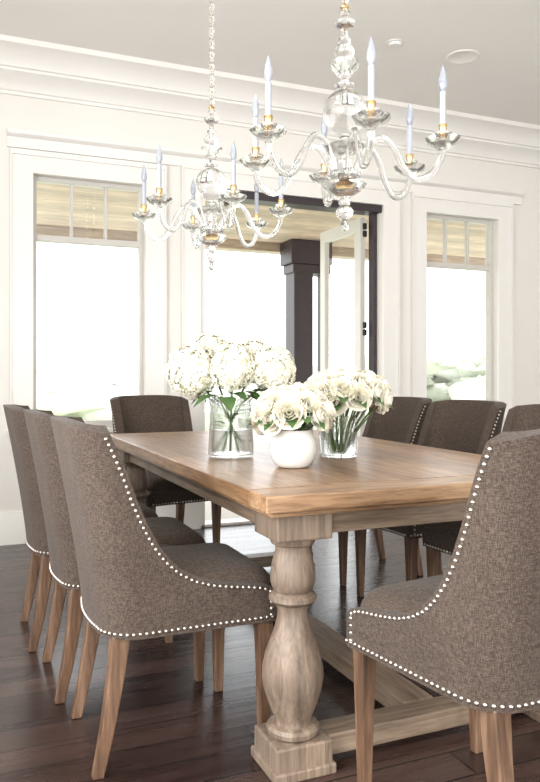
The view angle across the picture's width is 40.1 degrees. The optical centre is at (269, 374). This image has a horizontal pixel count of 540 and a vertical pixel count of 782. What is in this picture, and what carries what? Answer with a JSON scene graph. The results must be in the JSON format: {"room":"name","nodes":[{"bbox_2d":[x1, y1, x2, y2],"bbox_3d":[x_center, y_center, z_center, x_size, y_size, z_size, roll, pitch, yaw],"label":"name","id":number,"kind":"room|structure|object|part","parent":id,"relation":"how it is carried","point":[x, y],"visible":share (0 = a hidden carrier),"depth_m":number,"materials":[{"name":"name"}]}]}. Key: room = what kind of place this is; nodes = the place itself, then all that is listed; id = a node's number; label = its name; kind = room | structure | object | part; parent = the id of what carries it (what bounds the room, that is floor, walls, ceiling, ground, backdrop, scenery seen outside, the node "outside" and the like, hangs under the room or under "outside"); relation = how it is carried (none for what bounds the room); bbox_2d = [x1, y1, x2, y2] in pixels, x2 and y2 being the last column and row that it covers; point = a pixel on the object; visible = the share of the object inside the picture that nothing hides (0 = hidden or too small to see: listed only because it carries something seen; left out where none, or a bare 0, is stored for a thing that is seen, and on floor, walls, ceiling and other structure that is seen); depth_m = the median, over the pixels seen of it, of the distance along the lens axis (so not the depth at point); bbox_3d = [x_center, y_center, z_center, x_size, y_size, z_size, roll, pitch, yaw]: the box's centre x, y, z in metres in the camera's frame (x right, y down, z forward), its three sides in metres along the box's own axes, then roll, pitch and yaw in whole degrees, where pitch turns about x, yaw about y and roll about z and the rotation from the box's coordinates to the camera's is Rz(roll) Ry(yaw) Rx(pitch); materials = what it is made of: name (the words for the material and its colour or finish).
{"room":"dining room","nodes":[
{"label":"dining room","id":0,"kind":"room"},
{"bbox_2d":[0,523,539,781],"bbox_3d":[1.950,1.140,1.805,7.900,0.120,8.500,0,0,-23],"label":"floor","id":1,"kind":"structure","parent":0,"point":[171,726],"depth_m":2.40,"materials":[{"name":"brown wood"}]},
{"bbox_2d":[3,404,157,651],"bbox_3d":[-0.807,0.603,3.156,0.622,0.955,0.514,0,0,-23],"label":"dining chair","id":2,"kind":"object","parent":1,"relation":"on","point":[36,537],"visible":0.23,"depth_m":2.90,"materials":[{"name":"brown fabric"}]},
{"bbox_3d":[-1.044,0.892,3.254,0.101,0.375,0.050,0,0,-23],"label":"leg","id":3,"kind":"part","parent":2,"relation":"part of","materials":[{"name":"brown wood"}]},
{"bbox_3d":[-0.900,0.892,2.917,0.101,0.375,0.050,0,0,-23],"label":"leg","id":4,"kind":"part","parent":2,"relation":"part of","materials":[{"name":"brown wood"}]},
{"bbox_2d":[137,500,157,517],"bbox_3d":[-0.742,0.596,3.183,0.462,0.088,0.424,0,0,-23],"label":"seat cushion","id":5,"kind":"object","parent":2,"relation":"on","point":[147,512],"depth_m":3.10,"materials":[{"name":"brown fabric"}]},
{"bbox_2d":[23,409,205,703],"bbox_3d":[-0.571,0.603,2.702,0.622,0.955,0.514,0,0,-23],"label":"dining chair","id":6,"kind":"object","parent":1,"relation":"on","point":[168,531],"visible":0.34,"depth_m":2.46,"materials":[{"name":"brown fabric"}]},
{"bbox_3d":[-0.807,0.892,2.800,0.101,0.375,0.050,0,0,-23],"label":"leg","id":7,"kind":"part","parent":6,"relation":"part of","materials":[{"name":"brown wood"}]},
{"bbox_3d":[-0.664,0.892,2.463,0.101,0.375,0.050,0,0,-23],"label":"leg","id":8,"kind":"part","parent":6,"relation":"part of","materials":[{"name":"brown wood"}]},
{"bbox_3d":[-0.409,0.892,2.991,0.047,0.375,0.047,0,0,-23],"label":"leg","id":9,"kind":"part","parent":6,"relation":"part of","materials":[{"name":"brown wood"}]},
{"bbox_2d":[145,517,205,545],"bbox_3d":[-0.506,0.596,2.729,0.462,0.088,0.424,0,0,-23],"label":"seat cushion","id":10,"kind":"object","parent":6,"relation":"on","point":[168,531],"depth_m":2.64,"materials":[{"name":"brown fabric"}]},
{"bbox_3d":[-0.251,0.892,2.617,0.047,0.375,0.047,0,0,-23],"label":"leg","id":11,"kind":"part","parent":6,"relation":"part of","materials":[{"name":"brown wood"}]},
{"bbox_2d":[50,416,277,779],"bbox_3d":[-0.339,0.603,2.246,0.622,0.955,0.514,0,0,-23],"label":"dining chair","id":12,"kind":"object","parent":1,"relation":"on","point":[133,586],"visible":0.99,"depth_m":2.00,"materials":[{"name":"brown fabric"}]},
{"bbox_3d":[-0.576,0.892,2.344,0.101,0.375,0.050,0,0,-23],"label":"leg","id":13,"kind":"part","parent":12,"relation":"part of","materials":[{"name":"brown wood"}]},
{"bbox_3d":[-0.433,0.892,2.007,0.101,0.375,0.050,0,0,-23],"label":"leg","id":14,"kind":"part","parent":12,"relation":"part of","materials":[{"name":"brown wood"}]},
{"bbox_2d":[161,543,271,586],"bbox_3d":[-0.274,0.596,2.274,0.462,0.088,0.424,0,0,-23],"label":"seat cushion","id":15,"kind":"object","parent":12,"relation":"on","point":[213,562],"depth_m":2.19,"materials":[{"name":"brown fabric"}]},
{"bbox_3d":[-0.178,0.892,2.535,0.047,0.375,0.047,0,0,-23],"label":"leg","id":16,"kind":"part","parent":12,"relation":"part of","materials":[{"name":"brown wood"}]},
{"bbox_3d":[-0.019,0.892,2.161,0.047,0.375,0.047,0,0,-23],"label":"leg","id":17,"kind":"part","parent":12,"relation":"part of","materials":[{"name":"brown wood"}]},
{"bbox_2d":[110,395,220,542],"bbox_3d":[-0.619,0.603,4.332,0.514,0.955,0.622,0,0,-33],"label":"dining chair","id":18,"kind":"object","parent":1,"relation":"on","point":[130,413],"visible":0.35,"depth_m":4.47,"materials":[{"name":"brown fabric"}]},
{"bbox_2d":[147,470,184,490],"bbox_3d":[-0.580,0.596,4.272,0.424,0.088,0.462,0,0,-33],"label":"seat cushion","id":19,"kind":"object","parent":18,"relation":"on","point":[156,482],"depth_m":4.02,"materials":[{"name":"brown fabric"}]},
{"bbox_3d":[-0.589,0.666,4.285,0.464,0.083,0.501,0,0,-33],"label":"seat","id":20,"kind":"part","parent":18,"relation":"part of","materials":[{"name":"brown fabric"}]},
{"bbox_3d":[-0.563,0.892,4.582,0.050,0.375,0.101,0,0,-33],"label":"leg","id":21,"kind":"part","parent":18,"relation":"part of","materials":[{"name":"brown wood"}]},
{"bbox_3d":[-0.306,0.892,4.223,0.047,0.375,0.047,0,0,-33],"label":"leg","id":22,"kind":"part","parent":18,"relation":"part of","materials":[{"name":"brown wood"}]},
{"bbox_2d":[110,429,539,781],"bbox_3d":[0.099,0.695,3.112,1.160,0.770,2.187,0,0,-23],"label":"dining table","id":23,"kind":"object","parent":1,"relation":"on","point":[387,483],"visible":0.59,"depth_m":2.11,"materials":[{"name":"brown wood"}]},
{"bbox_2d":[163,332,295,458],"bbox_3d":[-0.150,0.070,2.810,0.499,0.478,0.349,0,0,-2],"label":"hydrangea vase","id":24,"kind":"object","parent":23,"relation":"on","point":[208,360],"visible":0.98,"depth_m":2.72,"materials":[{"name":"clear glass"}]},
{"bbox_3d":[0.099,0.362,3.112,1.122,0.015,2.151,0,0,-23],"label":"under molding","id":25,"kind":"part","parent":23,"relation":"part of","materials":[{"name":"brown wood"}]},
{"bbox_2d":[248,382,337,468],"bbox_3d":[0.079,0.165,2.493,0.296,0.287,0.289,0,0,-23],"label":"pot","id":26,"kind":"object","parent":23,"relation":"on","point":[282,412],"visible":1,"depth_m":2.42,"materials":[{"name":"white ceramic"}]},
{"bbox_3d":[0.077,0.246,2.490,0.160,0.126,0.160,0,0,-23],"label":"ceramic pot","id":27,"kind":"part","parent":26,"relation":"part of","materials":[{"name":"white ceramic"}]},
{"bbox_2d":[304,367,393,458],"bbox_3d":[0.287,0.139,2.801,0.377,0.340,0.334,0,0,-23],"label":"vase","id":28,"kind":"object","parent":23,"relation":"on","point":[355,389],"visible":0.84,"depth_m":2.73,"materials":[{"name":"clear glass"}]},
{"bbox_2d":[310,397,431,585],"bbox_3d":[0.537,0.603,4.084,0.622,0.955,0.514,0,0,-23],"label":"dining chair","id":29,"kind":"object","parent":1,"relation":"on","point":[403,423],"visible":0.17,"depth_m":4.17,"materials":[{"name":"brown fabric"}]},
{"bbox_3d":[0.375,0.892,3.795,0.047,0.375,0.047,0,0,-23],"label":"leg","id":30,"kind":"part","parent":29,"relation":"part of","materials":[{"name":"brown wood"}]},
{"bbox_3d":[0.630,0.892,4.323,0.101,0.375,0.050,0,0,-23],"label":"leg","id":31,"kind":"part","parent":29,"relation":"part of","materials":[{"name":"brown wood"}]},
{"bbox_3d":[0.773,0.892,3.986,0.101,0.375,0.050,0,0,-23],"label":"leg","id":32,"kind":"part","parent":29,"relation":"part of","materials":[{"name":"brown wood"}]},
{"bbox_2d":[355,400,506,596],"bbox_3d":[0.766,0.603,3.543,0.622,0.955,0.514,0,0,-26],"label":"dining chair","id":33,"kind":"object","parent":1,"relation":"on","point":[456,425],"visible":0.2,"depth_m":3.61,"materials":[{"name":"brown fabric"}]},
{"bbox_3d":[0.442,0.892,3.611,0.047,0.375,0.047,0,0,-26],"label":"leg","id":34,"kind":"part","parent":33,"relation":"part of","materials":[{"name":"brown wood"}]},
{"bbox_3d":[0.717,0.666,3.519,0.501,0.083,0.464,0,0,-26],"label":"seat","id":35,"kind":"part","parent":33,"relation":"part of","materials":[{"name":"brown fabric"}]},
{"bbox_3d":[0.620,0.892,3.246,0.047,0.375,0.047,0,0,-26],"label":"leg","id":36,"kind":"part","parent":33,"relation":"part of","materials":[{"name":"brown wood"}]},
{"bbox_2d":[345,429,539,781],"bbox_3d":[0.553,0.593,1.794,0.514,0.974,0.622,0,0,-31],"label":"dining chair","id":37,"kind":"object","parent":1,"relation":"on","point":[469,633],"visible":1,"depth_m":1.54,"materials":[{"name":"brown fabric"}]},
{"bbox_3d":[0.244,0.889,1.914,0.047,0.382,0.047,0,0,-31],"label":"leg","id":38,"kind":"part","parent":37,"relation":"part of","materials":[{"name":"brown wood"}]},
{"bbox_2d":[361,574,443,611],"bbox_3d":[0.517,0.586,1.855,0.424,0.090,0.462,0,0,-31],"label":"seat cushion","id":39,"kind":"object","parent":37,"relation":"on","point":[407,596],"depth_m":1.87,"materials":[{"name":"brown fabric"}]},
{"bbox_3d":[0.593,0.889,2.123,0.047,0.382,0.047,0,0,-31],"label":"leg","id":40,"kind":"part","parent":37,"relation":"part of","materials":[{"name":"brown wood"}]},
{"bbox_3d":[0.489,0.889,1.546,0.050,0.382,0.101,0,0,-31],"label":"leg","id":41,"kind":"part","parent":37,"relation":"part of","materials":[{"name":"brown wood"}]},
{"bbox_2d":[422,404,539,576],"bbox_3d":[1.001,0.603,2.991,0.622,0.955,0.514,0,0,-26],"label":"dining chair","id":42,"kind":"object","parent":1,"relation":"on","point":[437,538],"visible":0.28,"depth_m":3.04,"materials":[{"name":"brown fabric"}]},
{"bbox_3d":[0.676,0.892,3.058,0.047,0.375,0.047,0,0,-26],"label":"leg","id":43,"kind":"part","parent":42,"relation":"part of","materials":[{"name":"brown wood"}]},
{"bbox_3d":[0.951,0.666,2.967,0.501,0.083,0.464,0,0,-26],"label":"seat","id":44,"kind":"part","parent":42,"relation":"part of","materials":[{"name":"brown fabric"}]},
{"bbox_2d":[430,520,462,536],"bbox_3d":[0.937,0.596,2.960,0.462,0.088,0.424,0,0,-26],"label":"seat cushion","id":45,"kind":"object","parent":42,"relation":"on","point":[442,529],"depth_m":2.93,"materials":[{"name":"brown fabric"}]},
{"bbox_2d":[0,0,539,124],"bbox_3d":[1.950,-2.135,1.805,7.900,0.150,8.500,0,0,-23],"label":"ceiling","id":46,"kind":"structure","parent":0,"point":[300,38],"depth_m":4.50,"materials":[{"name":"paint"}]},
{"bbox_2d":[131,0,292,270],"bbox_3d":[-0.283,-1.282,3.584,0.715,1.554,0.806,0,0,-21],"label":"chandelier","id":47,"kind":"object","parent":46,"relation":"hanging from","point":[211,184],"visible":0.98,"depth_m":3.55,"materials":[{"name":"clear glass"}]},
{"bbox_3d":[-0.283,-1.655,3.584,0.028,0.700,0.029,0,0,-21],"label":"crystal chain","id":48,"kind":"part","parent":47,"relation":"part of","materials":[{"name":"white"}]},
{"bbox_2d":[239,0,460,230],"bbox_3d":[0.262,-1.282,2.601,0.715,1.554,0.806,0,0,-8],"label":"chandelier","id":49,"kind":"object","parent":46,"relation":"hanging from","point":[345,111],"visible":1,"depth_m":2.55,"materials":[{"name":"clear glass"}]},
{"bbox_2d":[386,39,403,48],"bbox_3d":[0.776,-2.050,4.588,0.110,0.020,0.110,0,0,-23],"label":"smoke detector","id":50,"kind":"object","parent":46,"relation":"attached to","point":[393,43],"visible":1,"depth_m":4.57,"materials":[{"name":"white plastic"}]},
{"bbox_2d":[446,49,479,63],"bbox_3d":[1.248,-2.056,4.788,0.216,0.006,0.216,0,0,-23],"label":"ceiling speaker","id":51,"kind":"object","parent":46,"relation":"in","point":[465,56],"depth_m":4.78},
{"bbox_2d":[0,93,539,512],"bbox_3d":[0.318,-0.490,5.648,7.900,3.140,0.150,0,0,-23],"label":"wall","id":52,"kind":"structure","parent":0,"point":[16,112],"depth_m":5.23,"materials":[{"name":"paint"}]},
{"bbox_2d":[7,148,166,448],"bbox_3d":[-1.186,-0.486,4.907,1.054,1.912,0.080,0,0,-23],"label":"trim","id":53,"kind":"structure","parent":52,"relation":"attached to","point":[24,163],"depth_m":4.81,"materials":[{"name":"paint"}]},
{"bbox_2d":[33,176,142,426],"bbox_3d":[-1.226,-0.475,4.998,0.734,1.650,0.060,0,0,-23],"label":"frame","id":54,"kind":"object","parent":52,"relation":"attached to","point":[138,244],"visible":0.69,"depth_m":4.99,"materials":[{"name":"paint"}]},
{"bbox_2d":[0,504,175,545],"bbox_3d":[-1.885,0.978,4.620,2.740,0.205,0.022,0,0,-23],"label":"baseboard","id":55,"kind":"structure","parent":52,"relation":"attached to","point":[12,525],"depth_m":4.72,"materials":[{"name":"paint"}]},
{"bbox_2d":[201,190,252,527],"bbox_3d":[0.163,-0.124,5.583,1.491,2.409,0.140,0,0,-23],"label":"door frame","id":56,"kind":"structure","parent":52,"relation":"attached to","point":[234,521],"depth_m":5.24,"materials":[{"name":"paint"}]},
{"bbox_2d":[37,183,484,258],"bbox_3d":[0.271,-1.520,7.040,14.000,0.080,2.450,0,0,-23],"label":"ceiling","id":57,"kind":"structure","parent":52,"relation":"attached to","point":[53,200],"depth_m":7.13,"materials":[{"name":"beige wood"}]},
{"bbox_2d":[37,225,484,265],"bbox_3d":[-0.243,-1.500,8.251,14.000,0.240,0.180,0,0,-23],"label":"beam","id":58,"kind":"structure","parent":57,"relation":"attached to","point":[231,245],"depth_m":8.12,"materials":[{"name":"beige wood"}]},
{"bbox_2d":[7,128,524,204],"bbox_3d":[0.243,-1.510,5.505,4.150,0.110,0.055,0,0,-23],"label":"trim","id":59,"kind":"structure","parent":52,"relation":"attached to","point":[16,138],"depth_m":5.12,"materials":[{"name":"paint"}]},
{"bbox_2d":[0,34,539,168],"bbox_3d":[0.396,-1.925,5.464,7.600,0.269,0.250,0,0,-23],"label":"trim","id":60,"kind":"structure","parent":52,"relation":"attached to","point":[30,68],"depth_m":5.11,"materials":[{"name":"paint"}]},
{"bbox_2d":[180,163,399,528],"bbox_3d":[0.200,-0.196,5.496,1.777,2.552,0.039,0,0,-23],"label":"trim","id":61,"kind":"structure","parent":52,"relation":"attached to","point":[190,257],"depth_m":5.42,"materials":[{"name":"paint"}]},
{"bbox_2d":[223,191,381,410],"bbox_3d":[0.262,-0.124,5.625,1.278,2.409,0.150,0,0,-23],"label":"door frame","id":62,"kind":"structure","parent":52,"relation":"in","point":[293,202],"depth_m":5.86,"materials":[{"name":"black wood"}]},
{"bbox_2d":[320,218,366,436],"bbox_3d":[0.611,-0.105,6.245,0.050,2.310,0.730,0,0,-23],"label":"leaf","id":63,"kind":"object","parent":52,"relation":"attached to","point":[356,226],"depth_m":6.01,"materials":[{"name":"paint"}]},
{"bbox_3d":[0.757,-0.265,5.928,0.030,1.900,0.032,0,0,-23],"label":"hinges","id":64,"kind":"part","parent":63,"relation":"part of","materials":[{"name":"black metal"}]},
{"bbox_2d":[427,214,492,400],"bbox_3d":[1.551,-0.480,6.177,0.725,1.660,0.060,0,0,-23],"label":"frame","id":65,"kind":"object","parent":52,"relation":"attached to","point":[488,268],"visible":0.55,"depth_m":6.28,"materials":[{"name":"paint"}]},
{"bbox_2d":[410,192,513,430],"bbox_3d":[1.590,-0.491,6.085,1.045,1.922,0.080,0,0,-23],"label":"trim","id":66,"kind":"structure","parent":52,"relation":"attached to","point":[421,204],"depth_m":6.03,"materials":[{"name":"paint"}]},
{"label":"outside","id":67,"kind":"structure","parent":0,"visible":0},
{"bbox_3d":[-15.635,2.280,139.207,320.000,0.200,251.500,0,0,-23],"label":"ground","id":68,"kind":"structure","parent":67,"visible":0},
{"bbox_2d":[37,343,484,429],"bbox_3d":[5.719,0.986,58.402,62.265,5.741,59.045,0,0,-23],"label":"tree line","id":69,"kind":"object","parent":68,"relation":"on","point":[453,372],"visible":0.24,"depth_m":29.47,"materials":[{"name":"green plant"}]},
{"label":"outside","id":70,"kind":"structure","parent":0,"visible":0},
{"bbox_2d":[205,501,242,520],"bbox_3d":[0.251,1.160,7.086,14.000,0.120,2.550,0,0,-23],"label":"floor","id":71,"kind":"structure","parent":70,"point":[225,514],"depth_m":5.88,"materials":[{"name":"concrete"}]},
{"bbox_2d":[286,272,319,429],"bbox_3d":[0.419,-0.060,8.271,0.435,2.320,0.240,0,0,-23],"label":"post","id":72,"kind":"object","parent":71,"relation":"on","point":[299,286],"visible":0.22,"depth_m":8.13,"materials":[{"name":"brown wood"}]},
{"bbox_2d":[280,239,331,276],"bbox_3d":[0.403,-1.300,8.264,0.500,0.360,0.320,0,0,-23],"label":"capital","id":73,"kind":"object","parent":72,"relation":"on","point":[296,255],"visible":0.87,"depth_m":8.11,"materials":[{"name":"brown wood"}]}
]}

